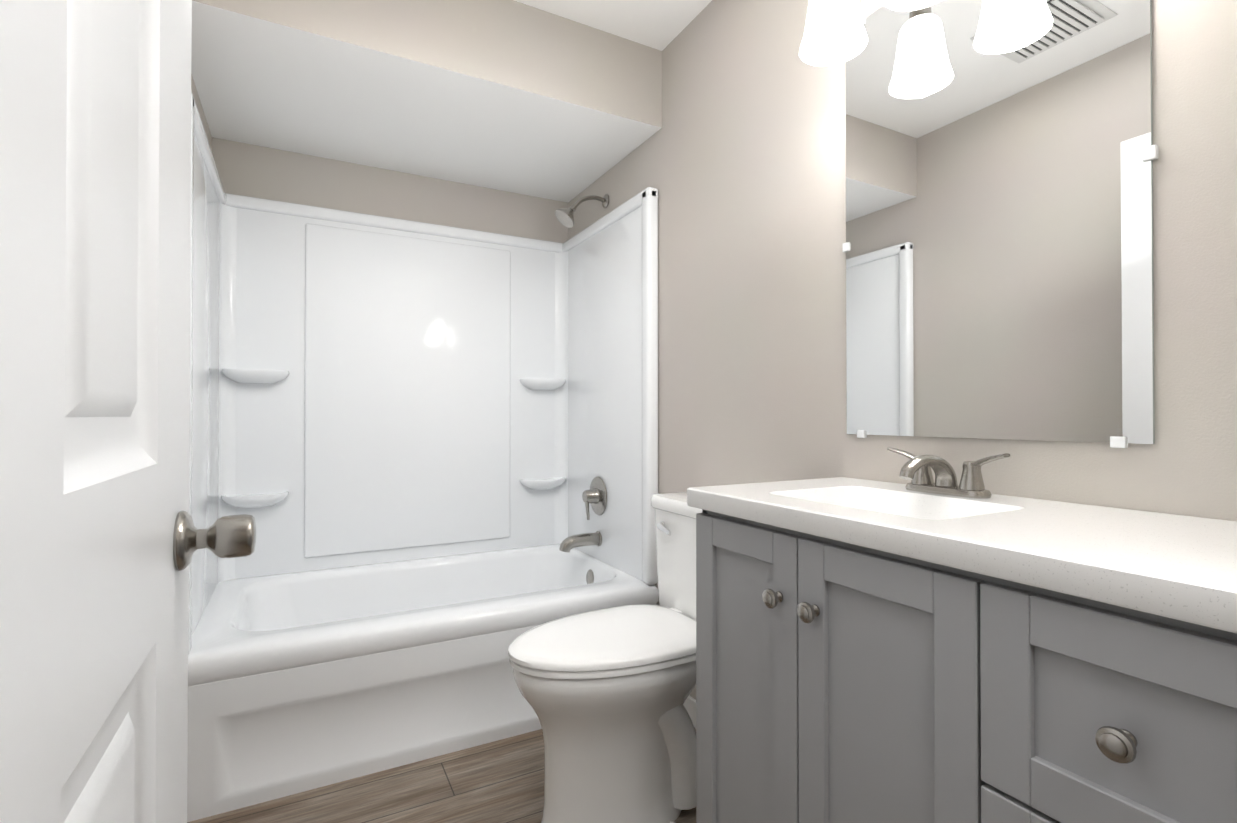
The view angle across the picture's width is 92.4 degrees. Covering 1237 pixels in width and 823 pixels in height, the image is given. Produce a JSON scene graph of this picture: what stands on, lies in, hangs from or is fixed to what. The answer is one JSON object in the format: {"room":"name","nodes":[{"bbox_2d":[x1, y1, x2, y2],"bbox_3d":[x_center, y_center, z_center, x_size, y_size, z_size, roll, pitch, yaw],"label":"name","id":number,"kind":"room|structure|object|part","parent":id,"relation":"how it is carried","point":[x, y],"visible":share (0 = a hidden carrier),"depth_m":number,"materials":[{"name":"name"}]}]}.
{"room":"bathroom","nodes":[
{"label":"bathroom","id":0,"kind":"room"},
{"bbox_2d":[191,74,211,150],"bbox_3d":[-0.680,-0.156,0.501,0.100,2.458,4.285,0,0,-28],"label":"wall","id":1,"kind":"structure","parent":0,"point":[200,110],"depth_m":2.09,"materials":[{"name":"paint"}]},
{"bbox_2d":[212,137,567,242],"bbox_3d":[-0.953,-0.139,2.728,1.520,2.458,0.100,0,0,-28],"label":"wall","id":2,"kind":"structure","parent":0,"point":[251,170],"depth_m":2.62,"materials":[{"name":"paint"}]},
{"bbox_2d":[191,0,661,202],"bbox_3d":[-0.717,-1.225,2.295,1.519,0.292,0.900,0,0,-28],"label":"soffit","id":3,"kind":"structure","parent":0,"point":[513,96],"depth_m":2.07,"materials":[{"name":"paint"}]},
{"bbox_2d":[187,727,695,822],"bbox_3d":[0.035,1.116,0.874,1.720,0.080,4.285,0,0,-28],"label":"floor","id":4,"kind":"structure","parent":0,"point":[500,781],"depth_m":1.67,"materials":[{"name":"brown wood"}]},
{"bbox_2d":[187,92,658,821],"bbox_3d":[-0.718,0.116,2.288,1.514,1.940,0.887,0,0,-28],"label":"bathtub","id":5,"kind":"object","parent":4,"relation":"on","point":[423,454],"visible":0.88,"depth_m":2.44,"materials":[{"name":"white plastic"}]},
{"bbox_2d":[508,491,701,822],"bbox_3d":[0.059,0.672,1.641,0.740,0.818,0.472,0,0,-28],"label":"toilet","id":6,"kind":"object","parent":4,"relation":"on","point":[606,692],"visible":0.62,"depth_m":1.50,"materials":[{"name":"white ceramic"}]},
{"bbox_3d":[-0.024,0.612,1.597,0.552,0.046,0.380,0,0,-28],"label":"seat","id":7,"kind":"part","parent":6,"relation":"part of","materials":[{"name":"white plastic"}]},
{"bbox_3d":[0.143,0.359,1.825,0.024,0.033,0.084,0,0,-28],"label":"handle","id":8,"kind":"part","parent":6,"relation":"part of","materials":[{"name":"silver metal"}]},
{"bbox_2d":[687,447,1236,822],"bbox_3d":[0.565,0.575,0.967,0.494,1.002,0.927,0,0,-28],"label":"bathroom vanity","id":9,"kind":"object","parent":4,"relation":"on","point":[921,647],"visible":1,"depth_m":0.80,"materials":[{"name":"painted wood"},{"name":"solid surface stone"},{"name":"brushed nickel"}]},
{"bbox_2d":[887,447,1010,498],"bbox_3d":[0.572,0.174,1.135,0.231,0.198,0.246,0,0,-28],"label":"faucet","id":10,"kind":"object","parent":9,"relation":"on","point":[918,470],"depth_m":1.14,"materials":[{"name":"silver metal"}]},
{"bbox_3d":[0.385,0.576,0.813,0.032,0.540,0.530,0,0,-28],"label":"knob","id":11,"kind":"part","parent":9,"relation":"part of","materials":[{"name":"silver metal"}]},
{"bbox_2d":[514,0,711,50],"bbox_3d":[0.035,-1.422,0.893,1.720,0.080,4.285,0,0,-28],"label":"ceiling","id":12,"kind":"structure","parent":0,"point":[660,25],"depth_m":2.05,"materials":[{"name":"white paint"}]},
{"bbox_2d":[568,0,1236,699],"bbox_3d":[0.749,-0.150,1.265,0.100,2.458,4.285,0,0,-28],"label":"wall","id":13,"kind":"structure","parent":0,"point":[738,160],"depth_m":1.61,"materials":[{"name":"paint"}]},
{"bbox_2d":[555,194,608,227],"bbox_3d":[-0.162,-0.889,2.608,0.243,0.174,0.096,0,0,-28],"label":"shower head","id":14,"kind":"object","parent":13,"relation":"attached to","point":[565,217],"visible":1,"depth_m":2.58},
{"bbox_2d":[683,695,695,727],"bbox_3d":[0.357,1.038,1.867,0.012,0.090,0.852,0,0,-28],"label":"baseboard","id":15,"kind":"structure","parent":13,"relation":"attached to","point":[689,704],"depth_m":2.03,"materials":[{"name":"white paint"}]},
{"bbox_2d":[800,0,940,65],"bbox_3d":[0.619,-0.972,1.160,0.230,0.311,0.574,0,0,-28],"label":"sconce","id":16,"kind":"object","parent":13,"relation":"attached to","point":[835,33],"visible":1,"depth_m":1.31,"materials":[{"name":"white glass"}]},
{"bbox_2d":[842,0,1158,447],"bbox_3d":[0.711,-0.449,1.217,0.011,1.022,0.619,0,0,-28],"label":"mirror","id":17,"kind":"object","parent":13,"relation":"attached to","point":[997,246],"visible":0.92,"depth_m":1.15,"materials":[{"name":"clear glass"}]},
{"bbox_3d":[0.253,-1.184,0.154,0.940,0.408,0.120,0,0,-28],"label":"wall","id":18,"kind":"structure","parent":0,"visible":0},
{"bbox_2d":[0,0,255,822],"bbox_3d":[-0.391,0.051,0.406,0.202,2.018,0.916,0,0,-28],"label":"door","id":19,"kind":"structure","parent":18,"relation":"in","point":[103,538],"depth_m":0.46,"materials":[{"name":"white paint"}]},
{"bbox_3d":[-0.579,0.163,0.757,0.202,0.075,0.117,0,0,-28],"label":"knob","id":20,"kind":"part","parent":19,"relation":"part of","materials":[{"name":"silver metal"}]}
]}

